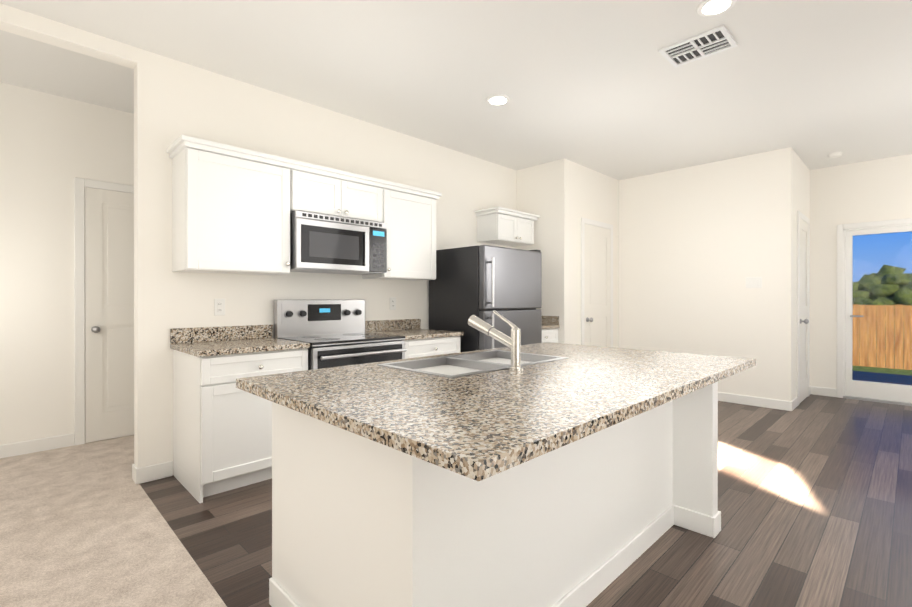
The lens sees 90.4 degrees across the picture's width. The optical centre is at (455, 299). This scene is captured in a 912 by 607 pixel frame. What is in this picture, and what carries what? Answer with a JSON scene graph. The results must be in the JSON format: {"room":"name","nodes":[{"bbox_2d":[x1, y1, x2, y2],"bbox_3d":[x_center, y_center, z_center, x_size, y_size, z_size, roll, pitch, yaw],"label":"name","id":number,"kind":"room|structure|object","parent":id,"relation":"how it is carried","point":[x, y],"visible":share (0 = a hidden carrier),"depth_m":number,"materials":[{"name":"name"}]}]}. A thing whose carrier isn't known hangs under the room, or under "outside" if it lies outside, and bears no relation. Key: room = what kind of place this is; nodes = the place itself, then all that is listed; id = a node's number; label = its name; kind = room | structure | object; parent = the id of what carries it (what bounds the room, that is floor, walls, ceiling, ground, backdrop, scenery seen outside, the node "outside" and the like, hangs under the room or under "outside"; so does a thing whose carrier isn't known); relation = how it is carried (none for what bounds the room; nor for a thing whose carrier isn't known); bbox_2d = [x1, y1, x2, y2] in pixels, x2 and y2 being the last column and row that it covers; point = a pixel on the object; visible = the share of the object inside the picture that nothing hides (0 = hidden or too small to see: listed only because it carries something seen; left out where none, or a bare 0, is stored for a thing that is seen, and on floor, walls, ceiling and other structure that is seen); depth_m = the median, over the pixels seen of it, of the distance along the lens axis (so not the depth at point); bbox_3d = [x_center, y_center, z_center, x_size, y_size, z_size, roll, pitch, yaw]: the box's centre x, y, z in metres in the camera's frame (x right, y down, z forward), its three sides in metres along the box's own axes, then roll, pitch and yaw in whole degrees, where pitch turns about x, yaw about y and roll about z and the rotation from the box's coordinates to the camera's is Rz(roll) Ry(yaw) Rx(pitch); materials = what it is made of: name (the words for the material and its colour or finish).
{"room":"kitchen","nodes":[
{"label":"kitchen","id":0,"kind":"room"},
{"bbox_2d":[0,82,133,444],"bbox_3d":[-1.950,-0.230,5.119,10.350,2.900,0.120,0,0,-45],"label":"wall","id":1,"kind":"structure","parent":0,"point":[52,147],"depth_m":3.66,"materials":[{"name":"white paint"}]},
{"bbox_2d":[74,177,133,445],"bbox_3d":[-2.811,0.098,4.117,1.001,2.248,0.095,0,0,-45],"label":"door","id":2,"kind":"structure","parent":1,"relation":"attached to","point":[103,313],"depth_m":3.93,"materials":[{"name":"white wood"}]},
{"bbox_2d":[0,3,136,68],"bbox_3d":[-2.583,-1.626,2.633,1.195,0.100,0.120,0,0,-45],"label":"wall","id":3,"kind":"structure","parent":0,"point":[13,20],"depth_m":2.77,"materials":[{"name":"white paint"}]},
{"bbox_2d":[0,435,226,606],"bbox_3d":[1.257,1.253,1.880,10.350,0.064,9.000,0,0,-45],"label":"floor carpet","id":4,"kind":"object","parent":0,"point":[84,525],"visible":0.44,"depth_m":2.31,"materials":[{"name":"beige carpet"}]},
{"bbox_2d":[134,48,516,467],"bbox_3d":[0.249,-0.230,5.438,6.775,2.900,0.120,0,0,-45],"label":"wall","id":5,"kind":"structure","parent":0,"point":[174,100],"depth_m":3.46,"materials":[{"name":"white paint"}]},
{"bbox_2d":[214,299,224,314],"bbox_3d":[-1.754,0.053,3.365,0.075,0.124,0.009,0,0,-45],"label":"outlet","id":6,"kind":"object","parent":5,"relation":"attached to","point":[219,306],"visible":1,"depth_m":3.36,"materials":[{"name":"white plastic"}]},
{"bbox_2d":[170,139,293,274],"bbox_3d":[-1.604,-0.604,3.271,0.693,0.815,0.350,0,0,-45],"label":"upper cabinet","id":7,"kind":"object","parent":5,"relation":"attached to","point":[233,207],"depth_m":3.11,"materials":[{"name":"white wood"}]},
{"bbox_2d":[294,163,385,222],"bbox_3d":[-1.058,-0.844,3.811,0.827,0.337,0.350,0,0,-45],"label":"upper cabinet","id":8,"kind":"object","parent":5,"relation":"attached to","point":[333,193],"depth_m":3.66,"materials":[{"name":"white wood"}]},
{"bbox_2d":[290,210,386,274],"bbox_3d":[-1.024,-0.449,3.778,0.820,0.433,0.444,0,0,-45],"label":"microwave","id":9,"kind":"object","parent":8,"relation":"attached to","point":[324,243],"visible":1,"depth_m":3.59,"materials":[{"name":"silver metal"}]},
{"bbox_2d":[390,297,395,309],"bbox_3d":[-0.624,0.036,4.483,0.075,0.124,0.009,0,0,-45],"label":"outlet","id":10,"kind":"object","parent":5,"relation":"attached to","point":[392,303],"visible":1,"depth_m":4.48,"materials":[{"name":"white plastic"}]},
{"bbox_2d":[362,183,437,280],"bbox_3d":[-0.535,-0.606,4.329,0.628,0.815,0.350,0,0,-45],"label":"upper cabinet","id":11,"kind":"object","parent":5,"relation":"attached to","point":[410,214],"depth_m":4.20,"materials":[{"name":"white wood"}]},
{"bbox_2d":[474,206,539,246],"bbox_3d":[0.628,-0.865,5.463,0.800,0.360,0.370,0,0,-45],"label":"upper cabinet","id":12,"kind":"object","parent":5,"relation":"attached to","point":[498,225],"visible":1,"depth_m":5.29,"materials":[{"name":"white wood"}]},
{"bbox_2d":[0,0,911,179],"bbox_3d":[1.264,-1.725,1.882,10.610,0.100,9.240,0,0,-45],"label":"ceiling","id":13,"kind":"structure","parent":0,"point":[605,87],"depth_m":3.30,"materials":[{"name":"white paint"}]},
{"bbox_2d":[486,94,509,105],"bbox_3d":[0.352,-1.671,3.793,0.200,0.013,0.200,0,0,-45],"label":"recessed light","id":14,"kind":"object","parent":13,"relation":"in","point":[498,99],"visible":1,"depth_m":3.77,"materials":[{"name":"white plastic"}]},
{"bbox_2d":[658,25,736,67],"bbox_3d":[1.599,-1.669,3.001,0.300,0.014,0.390,0,0,-45],"label":"ceiling vent","id":15,"kind":"object","parent":13,"relation":"in","point":[703,45],"visible":1,"depth_m":2.99,"materials":[{"name":"white metal"}]},
{"bbox_2d":[696,0,736,16],"bbox_3d":[1.477,-1.669,2.570,0.200,0.013,0.200,0,0,-45],"label":"recessed light","id":16,"kind":"object","parent":13,"relation":"in","point":[708,8],"visible":0.94,"depth_m":2.58,"materials":[{"name":"white plastic"}]},
{"bbox_2d":[827,152,842,157],"bbox_3d":[4.348,-1.659,5.200,0.136,0.042,0.136,0,0,-45],"label":"smoke detector","id":17,"kind":"object","parent":13,"relation":"attached to","point":[834,154],"visible":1,"depth_m":5.16,"materials":[{"name":"white plastic"}]},
{"bbox_2d":[140,394,911,606],"bbox_3d":[3.044,1.254,2.718,6.910,0.060,7.680,0,0,-45],"label":"floor","id":18,"kind":"structure","parent":0,"point":[815,500],"depth_m":2.45,"materials":[{"name":"brown wood"}]},
{"bbox_2d":[170,325,309,502],"bbox_3d":[-1.497,0.711,3.155,0.710,1.025,0.667,0,0,-45],"label":"base cabinet","id":19,"kind":"object","parent":18,"relation":"on","point":[222,432],"visible":0.71,"depth_m":2.90,"materials":[{"name":"white wood"}]},
{"bbox_2d":[274,300,406,369],"bbox_3d":[-0.919,0.610,3.672,0.824,1.225,0.724,0,0,-45],"label":"range","id":20,"kind":"object","parent":18,"relation":"on","point":[333,333],"visible":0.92,"depth_m":3.66,"materials":[{"name":"silver metal"}]},
{"bbox_2d":[365,319,463,358],"bbox_3d":[-0.397,0.709,4.244,0.705,1.025,0.667,0,0,-45],"label":"base cabinet","id":21,"kind":"object","parent":18,"relation":"on","point":[419,341],"visible":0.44,"depth_m":4.16,"materials":[{"name":"white wood"}]},
{"bbox_2d":[429,245,541,351],"bbox_3d":[0.339,0.343,4.790,0.930,1.755,0.848,0,0,-45],"label":"fridge","id":22,"kind":"object","parent":18,"relation":"on","point":[483,282],"visible":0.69,"depth_m":4.47,"materials":[{"name":"grey metal"}]},
{"bbox_2d":[269,382,720,606],"bbox_3d":[0.306,0.782,2.133,1.941,0.885,1.166,0,0,-45],"label":"kitchen island","id":23,"kind":"object","parent":18,"relation":"on","point":[514,473],"depth_m":1.60,"materials":[{"name":"white"}]},
{"bbox_2d":[236,342,755,481],"bbox_3d":[0.352,0.321,2.054,2.130,0.039,1.275,0,0,-45],"label":"island countertop","id":24,"kind":"structure","parent":23,"relation":"on","point":[474,427],"depth_m":1.42,"materials":[{"name":"multicoloured stone"}]},
{"bbox_2d":[376,350,567,377],"bbox_3d":[0.110,0.402,2.234,0.856,0.204,0.496,0,0,-45],"label":"sink","id":25,"kind":"object","parent":24,"relation":"in","point":[478,361],"depth_m":2.28,"materials":[{"name":"silver metal"}]},
{"bbox_2d":[468,310,527,369],"bbox_3d":[0.176,0.178,2.054,0.066,0.255,0.304,0,0,-45],"label":"faucet","id":26,"kind":"object","parent":24,"relation":"on","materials":[{"name":"silver metal"}]},
{"bbox_2d":[542,316,559,342],"bbox_3d":[0.815,0.707,5.442,0.583,1.025,0.667,0,0,-45],"label":"base cabinet","id":27,"kind":"object","parent":18,"relation":"on","point":[550,325],"visible":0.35,"depth_m":5.38,"materials":[{"name":"white wood"}]},
{"bbox_2d":[619,147,809,400],"bbox_3d":[3.191,-0.232,6.378,1.270,2.900,2.680,0,0,-45],"label":"wall block","id":28,"kind":"object","parent":18,"relation":"on","point":[698,244],"visible":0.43,"depth_m":5.48,"materials":[{"name":"white paint"}]},
{"bbox_2d":[746,277,761,287],"bbox_3d":[3.432,-0.200,5.224,0.010,0.124,0.160,0,0,-45],"label":"light switch","id":29,"kind":"object","parent":28,"relation":"attached to","point":[753,282],"visible":1,"depth_m":5.22,"materials":[{"name":"white plastic"}]},
{"bbox_2d":[797,211,809,405],"bbox_3d":[4.231,0.096,5.456,0.786,2.248,0.095,0,0,-45],"label":"door","id":30,"kind":"structure","parent":28,"relation":"attached to","point":[803,287],"depth_m":5.46,"materials":[{"name":"white wood"}]},
{"bbox_2d":[517,158,618,347],"bbox_3d":[1.542,-0.231,6.133,1.420,2.900,0.710,0,0,-45],"label":"wall block","id":31,"kind":"object","parent":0,"point":[561,197],"visible":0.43,"depth_m":5.57,"materials":[{"name":"white paint"}]},
{"bbox_2d":[581,217,612,346],"bbox_3d":[1.882,0.095,5.903,0.836,2.248,0.095,0,0,-45],"label":"door","id":32,"kind":"structure","parent":31,"relation":"attached to","point":[596,284],"depth_m":5.90,"materials":[{"name":"white wood"}]},
{"bbox_2d":[810,154,911,388],"bbox_3d":[6.393,-0.228,4.144,0.140,2.900,5.000,0,0,-45],"label":"wall","id":33,"kind":"structure","parent":0,"point":[872,190],"depth_m":5.70,"materials":[{"name":"white paint"}]},
{"bbox_2d":[837,218,911,405],"bbox_3d":[5.208,0.140,5.343,0.178,2.160,1.090,0,0,-45],"label":"door","id":34,"kind":"structure","parent":33,"relation":"attached to","point":[848,387],"depth_m":5.62,"materials":[{"name":"white"}]},
{"label":"outside","id":35,"kind":"structure","parent":0,"visible":0},
{"bbox_2d":[852,321,911,375],"bbox_3d":[27.607,1.557,27.243,62.510,0.100,60.000,0,0,-45],"label":"ground","id":36,"kind":"structure","parent":35,"point":[883,370],"depth_m":9.98,"materials":[{"name":"green plant"}]},
{"bbox_2d":[853,283,858,290],"bbox_3d":[30.069,1.113,37.981,5.940,6.514,7.661,0,0,-45],"label":"tree","id":37,"kind":"object","parent":36,"relation":"on","point":[855,286],"depth_m":35.10,"materials":[{"name":"green plant"}]},
{"bbox_2d":[853,297,885,320],"bbox_3d":[29.288,1.836,34.255,3.777,5.080,4.843,0,0,-45],"label":"tree","id":38,"kind":"object","parent":36,"relation":"on","point":[867,301],"depth_m":32.64,"materials":[{"name":"green plant"}]},
{"bbox_2d":[852,304,911,369],"bbox_3d":[8.966,0.817,10.944,0.060,1.430,9.046,0,0,-45],"label":"fence","id":39,"kind":"object","parent":36,"relation":"on","point":[868,330],"depth_m":10.23,"materials":[{"name":"brown wood"}]},
{"bbox_2d":[852,371,911,384],"bbox_3d":[6.335,1.393,6.480,3.060,0.290,4.800,0,0,-45],"label":"patio slab","id":40,"kind":"object","parent":36,"relation":"on","point":[874,377],"depth_m":7.29,"materials":[{"name":"blue concrete"}]},
{"bbox_2d":[853,274,911,308],"bbox_3d":[32.733,1.190,33.807,5.220,6.372,7.096,0,0,-45],"label":"tree","id":41,"kind":"object","parent":36,"relation":"on","point":[901,295],"depth_m":33.18,"materials":[{"name":"green plant"}]},
{"bbox_2d":[860,265,911,278],"bbox_3d":[41.405,0.544,40.980,6.094,7.642,8.155,0,0,-45],"label":"tree","id":42,"kind":"object","parent":36,"relation":"on","point":[885,269],"depth_m":41.07,"materials":[{"name":"green plant"}]},
{"bbox_3d":[4.471,-0.220,-1.357,10.610,2.900,0.120,0,0,-45],"label":"wall","id":43,"kind":"structure","parent":0,"visible":0},
{"bbox_2d":[0,433,74,457],"bbox_3d":[-4.378,1.171,2.625,3.327,0.105,0.013,0,0,-45],"label":"baseboard","id":44,"kind":"structure","parent":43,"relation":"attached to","point":[43,444],"depth_m":3.63,"materials":[{"name":"white"}]},
{"bbox_2d":[718,392,792,410],"bbox_3d":[2.989,1.167,5.673,0.019,0.105,1.983,0,0,-45],"label":"baseboard","id":45,"kind":"structure","parent":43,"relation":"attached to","point":[725,397],"depth_m":5.20,"materials":[{"name":"white wood"}]},
{"bbox_2d":[793,397,797,409],"bbox_3d":[3.808,1.168,5.096,0.322,0.105,0.013,0,0,-45],"label":"baseboard","id":46,"kind":"structure","parent":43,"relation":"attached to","point":[795,402],"depth_m":5.10,"materials":[{"name":"white"}]},
{"bbox_2d":[809,386,836,396],"bbox_3d":[4.675,1.167,5.774,0.013,0.105,0.270,0,0,-45],"label":"baseboard","id":47,"kind":"structure","parent":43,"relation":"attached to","point":[831,392],"depth_m":5.77,"materials":[{"name":"white wood"}]}
]}

